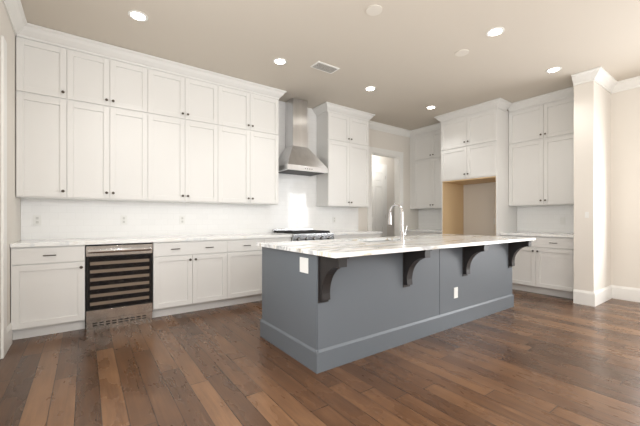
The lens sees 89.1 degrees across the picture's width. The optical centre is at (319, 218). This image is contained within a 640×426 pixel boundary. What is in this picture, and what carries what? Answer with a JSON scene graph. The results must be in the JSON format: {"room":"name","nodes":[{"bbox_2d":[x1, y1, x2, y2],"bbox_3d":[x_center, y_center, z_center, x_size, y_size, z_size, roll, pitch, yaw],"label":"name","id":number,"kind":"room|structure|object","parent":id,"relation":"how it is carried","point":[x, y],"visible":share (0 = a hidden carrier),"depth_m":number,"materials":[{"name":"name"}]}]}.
{"room":"kitchen","nodes":[
{"label":"kitchen","id":0,"kind":"room"},
{"bbox_2d":[0,0,20,358],"bbox_3d":[-0.794,-0.400,0.031,0.120,3.100,8.500,0,0,-36],"label":"wall","id":1,"kind":"structure","parent":0,"point":[13,200],"depth_m":3.03,"materials":[{"name":"white paint"}]},
{"bbox_2d":[7,323,11,350],"bbox_3d":[-2.780,1.055,2.903,0.016,0.190,0.280,0,0,-36],"label":"baseboard","id":2,"kind":"structure","parent":1,"relation":"attached to","point":[9,328],"depth_m":2.90,"materials":[{"name":"white wood"}]},
{"bbox_2d":[2,0,26,35],"bbox_3d":[-0.610,-1.887,-0.038,0.096,0.125,8.169,0,0,-36],"label":"crown molding","id":3,"kind":"structure","parent":1,"relation":"attached to","point":[14,9],"depth_m":2.99,"materials":[{"name":"white wood"}]},
{"bbox_2d":[85,129,417,315],"bbox_3d":[-0.519,-0.400,5.544,7.016,3.100,0.120,0,0,-36],"label":"wall","id":4,"kind":"structure","parent":0,"point":[386,140],"depth_m":7.13,"materials":[{"name":"white paint"}]},
{"bbox_2d":[33,215,40,224],"bbox_3d":[-3.115,0.013,3.584,0.070,0.115,0.006,0,0,-36],"label":"outlet","id":5,"kind":"object","parent":4,"relation":"attached to","point":[36,219],"depth_m":3.58,"materials":[{"name":"white plastic"}]},
{"bbox_2d":[16,31,75,199],"bbox_3d":[-2.938,-1.035,3.508,0.459,1.630,0.348,0,0,-36],"label":"upper cabinet","id":6,"kind":"object","parent":4,"relation":"attached to","point":[45,68],"depth_m":3.37,"materials":[{"name":"white wood"}]},
{"bbox_2d":[76,47,155,201],"bbox_3d":[-2.487,-1.035,3.833,0.888,1.630,0.348,0,0,-36],"label":"upper cabinet","id":7,"kind":"object","parent":4,"relation":"attached to","point":[97,121],"depth_m":3.72,"materials":[{"name":"white wood"}]},
{"bbox_2d":[121,215,126,224],"bbox_3d":[-2.450,0.013,4.064,0.070,0.115,0.006,0,0,-36],"label":"outlet","id":8,"kind":"object","parent":4,"relation":"attached to","point":[123,217],"depth_m":4.06,"materials":[{"name":"white plastic"}]},
{"bbox_2d":[180,216,184,223],"bbox_3d":[-1.891,0.013,4.468,0.070,0.115,0.006,0,0,-36],"label":"outlet","id":9,"kind":"object","parent":4,"relation":"attached to","point":[182,218],"depth_m":4.47,"materials":[{"name":"white plastic"}]},
{"bbox_2d":[21,101,357,239],"bbox_3d":[-1.239,-0.849,4.946,4.904,2.198,0.006,0,0,-36],"label":"backsplash","id":10,"kind":"structure","parent":4,"relation":"attached to","point":[296,207],"depth_m":4.57,"materials":[{"name":"tile"}]},
{"bbox_2d":[156,67,223,202],"bbox_3d":[-1.830,-1.035,4.307,0.968,1.630,0.348,0,0,-36],"label":"upper cabinet","id":11,"kind":"object","parent":4,"relation":"attached to","point":[189,108],"depth_m":4.20,"materials":[{"name":"white wood"}]},
{"bbox_2d":[216,83,279,204],"bbox_3d":[-1.132,-1.035,4.811,0.988,1.630,0.348,0,0,-36],"label":"upper cabinet","id":12,"kind":"object","parent":4,"relation":"attached to","point":[251,118],"depth_m":4.69,"materials":[{"name":"white wood"}]},
{"bbox_2d":[279,98,327,175],"bbox_3d":[-0.319,-1.347,5.298,0.760,1.201,0.495,0,0,-36],"label":"range hood","id":13,"kind":"object","parent":4,"relation":"attached to","point":[297,156],"visible":0.98,"depth_m":5.26,"materials":[{"name":"metal"}]},
{"bbox_2d":[316,111,369,206],"bbox_3d":[0.424,-1.035,5.933,0.950,1.630,0.348,0,0,-36],"label":"upper cabinet","id":14,"kind":"object","parent":4,"relation":"attached to","point":[342,140],"depth_m":5.74,"materials":[{"name":"white wood"}]},
{"bbox_2d":[367,146,402,236],"bbox_3d":[1.349,-0.155,6.892,1.070,2.610,0.160,0,0,-36],"label":"door frame","id":15,"kind":"structure","parent":4,"relation":"attached to","point":[397,156],"depth_m":7.09,"materials":[{"name":"white"}]},
{"bbox_2d":[369,120,410,137],"bbox_3d":[1.557,-1.887,6.906,1.814,0.125,0.096,0,0,-36],"label":"crown molding","id":16,"kind":"structure","parent":4,"relation":"attached to","point":[373,125],"depth_m":6.82,"materials":[{"name":"white wood"}]},
{"bbox_2d":[0,289,639,425],"bbox_3d":[1.911,1.190,2.525,8.426,0.080,10.020,0,0,-36],"label":"floor","id":17,"kind":"structure","parent":0,"point":[532,359],"depth_m":2.38,"materials":[{"name":"brown wood"}]},
{"bbox_2d":[10,247,84,339],"bbox_3d":[-2.818,0.708,3.423,0.560,0.884,0.610,0,0,-36],"label":"base cabinet","id":18,"kind":"object","parent":17,"relation":"on","point":[48,283],"depth_m":3.18,"materials":[{"name":"white wood"}]},
{"bbox_2d":[10,233,291,246],"bbox_3d":[-1.817,0.246,4.133,3.015,0.036,0.630,0,0,-36],"label":"countertop","id":19,"kind":"structure","parent":18,"relation":"on","point":[189,238],"depth_m":3.64,"materials":[{"name":"white stone"}]},
{"bbox_2d":[86,243,152,329],"bbox_3d":[-2.316,0.713,3.745,0.621,0.874,0.671,0,0,-36],"label":"wine cooler","id":20,"kind":"object","parent":17,"relation":"on","point":[119,284],"visible":1,"depth_m":3.50,"materials":[{"name":"silver metal"}]},
{"bbox_2d":[152,239,233,317],"bbox_3d":[-1.706,0.708,4.226,0.921,0.884,0.610,0,0,-36],"label":"base cabinet","id":21,"kind":"object","parent":17,"relation":"on","point":[191,273],"depth_m":3.97,"materials":[{"name":"white wood"}]},
{"bbox_2d":[234,239,269,304],"bbox_3d":[-1.165,0.708,4.616,0.647,0.884,0.610,0,0,-36],"label":"base cabinet","id":22,"kind":"object","parent":17,"relation":"on","point":[247,255],"depth_m":4.40,"materials":[{"name":"white wood"}]},
{"bbox_2d":[270,239,290,241],"bbox_3d":[-0.799,0.708,4.880,0.490,0.884,0.610,0,0,-36],"label":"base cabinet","id":23,"kind":"object","parent":17,"relation":"on","point":[271,240],"depth_m":4.66,"materials":[{"name":"white wood"}]},
{"bbox_2d":[272,228,333,240],"bbox_3d":[-0.252,0.657,5.204,0.766,0.985,0.713,0,0,-36],"label":"range","id":24,"kind":"object","parent":17,"relation":"on","point":[304,234],"visible":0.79,"depth_m":5.02,"materials":[{"name":"silver metal"}]},
{"bbox_2d":[334,235,380,238],"bbox_3d":[0.472,0.708,5.797,1.093,0.884,0.610,0,0,-36],"label":"base cabinet","id":25,"kind":"object","parent":17,"relation":"on","point":[335,236],"depth_m":5.49,"materials":[{"name":"white wood"}]},
{"bbox_2d":[330,231,381,234],"bbox_3d":[0.486,0.246,5.795,1.113,0.036,0.630,0,0,-36],"label":"countertop","id":26,"kind":"structure","parent":25,"relation":"on","point":[335,232],"depth_m":5.64,"materials":[{"name":"white stone"}]},
{"bbox_2d":[260,238,530,373],"bbox_3d":[1.045,0.708,3.637,3.167,0.884,1.200,0,0,-36],"label":"kitchen island","id":27,"kind":"object","parent":17,"relation":"on","point":[328,304],"depth_m":2.89,"materials":[{"name":"grey wood"}]},
{"bbox_2d":[257,234,535,257],"bbox_3d":[1.038,0.249,3.634,3.204,0.032,1.240,0,0,-36],"label":"island countertop","id":28,"kind":"structure","parent":27,"relation":"on","point":[350,247],"depth_m":2.98,"materials":[{"name":"white stone"}]},
{"bbox_2d":[388,204,406,240],"bbox_3d":[0.845,0.034,3.538,0.110,0.397,0.220,0,0,-36],"label":"faucet","id":29,"kind":"object","parent":28,"relation":"on","point":[402,233],"visible":1,"depth_m":3.46,"materials":[{"name":"silver metal"}]},
{"bbox_2d":[404,233,441,235],"bbox_3d":[2.357,0.708,6.810,0.610,0.884,0.950,0,0,-36],"label":"base cabinet","id":30,"kind":"object","parent":17,"relation":"on","point":[407,234],"depth_m":6.70,"materials":[{"name":"white wood"}]},
{"bbox_2d":[403,229,441,232],"bbox_3d":[2.314,0.246,6.852,0.630,0.036,1.068,0,0,-36],"label":"countertop","id":31,"kind":"structure","parent":30,"relation":"on","point":[407,230],"depth_m":6.73,"materials":[{"name":"white stone"}]},
{"bbox_2d":[434,98,516,235],"bbox_3d":[2.862,-0.399,5.948,0.814,3.098,1.222,0,0,-36],"label":"cabinet","id":32,"kind":"object","parent":17,"relation":"on","point":[474,144],"visible":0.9,"depth_m":5.67,"materials":[{"name":"white wood"}]},
{"bbox_2d":[512,237,573,298],"bbox_3d":[3.548,0.708,5.158,0.610,0.884,1.045,0,0,-36],"label":"base cabinet","id":33,"kind":"object","parent":17,"relation":"on","point":[544,263],"depth_m":4.87,"materials":[{"name":"white wood"}]},
{"bbox_2d":[500,233,573,236],"bbox_3d":[3.540,0.246,5.152,0.630,0.036,1.045,0,0,-36],"label":"countertop","id":34,"kind":"structure","parent":33,"relation":"on","point":[502,234],"depth_m":5.08,"materials":[{"name":"white stone"}]},
{"bbox_2d":[21,0,639,129],"bbox_3d":[1.911,-1.975,2.525,8.426,0.050,10.020,0,0,-36],"label":"ceiling","id":35,"kind":"structure","parent":0,"point":[404,60],"depth_m":3.59,"materials":[{"name":"beige paint"}]},
{"bbox_2d":[128,10,147,21],"bbox_3d":[-1.744,-1.946,3.119,0.169,0.007,0.169,0,0,-42],"label":"recessed light","id":36,"kind":"object","parent":35,"relation":"in","point":[143,17],"depth_m":3.11,"materials":[{"name":"white plastic"}]},
{"bbox_2d":[273,58,286,64],"bbox_3d":[-0.495,-1.946,4.020,0.169,0.007,0.169,0,0,30],"label":"recessed light","id":37,"kind":"object","parent":35,"relation":"in","point":[279,61],"depth_m":4.01,"materials":[{"name":"white"}]},
{"bbox_2d":[310,61,339,73],"bbox_3d":[0.065,-1.945,4.184,0.340,0.009,0.180,0,0,-36],"label":"ceiling vent","id":38,"kind":"object","parent":35,"relation":"in","point":[324,67],"visible":1,"depth_m":4.17,"materials":[{"name":"white metal"}]},
{"bbox_2d":[365,86,375,90],"bbox_3d":[0.751,-1.946,4.857,0.169,0.007,0.169,0,0,33],"label":"recessed light","id":39,"kind":"object","parent":35,"relation":"in","point":[370,88],"depth_m":4.84,"materials":[{"name":"white plastic"}]},
{"bbox_2d":[366,5,381,15],"bbox_3d":[0.506,-1.946,3.033,0.149,0.007,0.149,0,0,-45],"label":"cover plate","id":40,"kind":"object","parent":35,"relation":"attached to","point":[373,10],"depth_m":3.03,"materials":[{"name":"beige paint"}]},
{"bbox_2d":[455,49,468,56],"bbox_3d":[1.664,-1.946,3.814,0.149,0.007,0.149,0,0,-45],"label":"cover plate","id":41,"kind":"object","parent":35,"relation":"attached to","point":[463,52],"depth_m":3.79,"materials":[{"name":"beige paint"}]},
{"bbox_2d":[486,27,504,36],"bbox_3d":[1.824,-1.946,3.387,0.169,0.007,0.169,0,0,-42],"label":"recessed light","id":42,"kind":"object","parent":35,"relation":"in","point":[496,31],"depth_m":3.37,"materials":[{"name":"white plastic"}]},
{"bbox_2d":[546,67,561,72],"bbox_3d":[3.052,-1.946,4.248,0.169,0.007,0.169,0,0,-42],"label":"recessed light","id":43,"kind":"object","parent":35,"relation":"in","point":[554,69],"depth_m":4.23,"materials":[{"name":"white"}]},
{"bbox_2d":[372,155,393,236],"bbox_3d":[1.222,-0.400,8.033,2.940,3.100,0.120,0,0,-36],"label":"wall","id":44,"kind":"structure","parent":0,"point":[388,162],"depth_m":8.35,"materials":[{"name":"white paint"}]},
{"bbox_2d":[372,166,385,236],"bbox_3d":[1.341,-0.072,7.950,0.810,2.429,0.121,0,0,-36],"label":"hall door","id":45,"kind":"structure","parent":44,"relation":"in","point":[378,199],"depth_m":8.07,"materials":[{"name":"white"}]},
{"bbox_2d":[463,87,639,288],"bbox_3d":[4.799,-0.400,4.065,0.120,3.100,8.500,0,0,-36],"label":"wall","id":46,"kind":"structure","parent":0,"point":[479,207],"depth_m":4.65,"materials":[{"name":"white paint"}]},
{"bbox_2d":[414,126,441,208],"bbox_3d":[2.478,-1.035,6.897,0.328,1.630,0.950,0,0,-36],"label":"upper cabinet","id":47,"kind":"object","parent":46,"relation":"attached to","point":[427,145],"depth_m":6.89,"materials":[{"name":"white wood"}]},
{"bbox_2d":[418,205,573,233],"bbox_3d":[3.184,0.014,6.195,0.006,0.472,3.151,0,0,-36],"label":"backsplash","id":48,"kind":"structure","parent":46,"relation":"attached to","point":[541,219],"depth_m":5.51,"materials":[{"name":"tile"}]},
{"bbox_2d":[509,94,573,205],"bbox_3d":[3.669,-1.035,5.245,0.328,1.630,1.045,0,0,-36],"label":"upper cabinet","id":49,"kind":"object","parent":46,"relation":"attached to","point":[541,150],"depth_m":5.16,"materials":[{"name":"white wood"}]},
{"bbox_2d":[610,76,639,93],"bbox_3d":[5.662,-1.887,2.681,0.096,0.125,5.005,0,0,-36],"label":"crown molding","id":50,"kind":"structure","parent":46,"relation":"attached to","point":[634,82],"depth_m":4.55,"materials":[{"name":"white wood"}]},
{"bbox_2d":[613,285,639,301],"bbox_3d":[5.720,1.055,2.669,0.016,0.190,5.095,0,0,-36],"label":"baseboard","id":51,"kind":"structure","parent":46,"relation":"attached to","point":[619,292],"depth_m":4.59,"materials":[{"name":"white wood"}]},
{"bbox_2d":[574,81,610,291],"bbox_3d":[3.858,-0.400,4.601,0.780,3.100,0.216,0,0,-36],"label":"column","id":52,"kind":"structure","parent":0,"point":[592,179],"depth_m":4.41,"materials":[{"name":"white paint"}]},
{"bbox_2d":[592,285,612,306],"bbox_3d":[3.909,1.055,4.494,0.772,0.190,0.016,0,0,-36],"label":"baseboard","id":53,"kind":"structure","parent":52,"relation":"attached to","point":[596,298],"depth_m":4.45,"materials":[{"name":"white wood"}]},
{"bbox_2d":[590,66,617,92],"bbox_3d":[3.862,-1.887,4.414,0.762,0.125,0.101,0,0,-36],"label":"crown molding","id":54,"kind":"structure","parent":52,"relation":"attached to","point":[604,79],"depth_m":4.38,"materials":[{"name":"white wood"}]}
]}

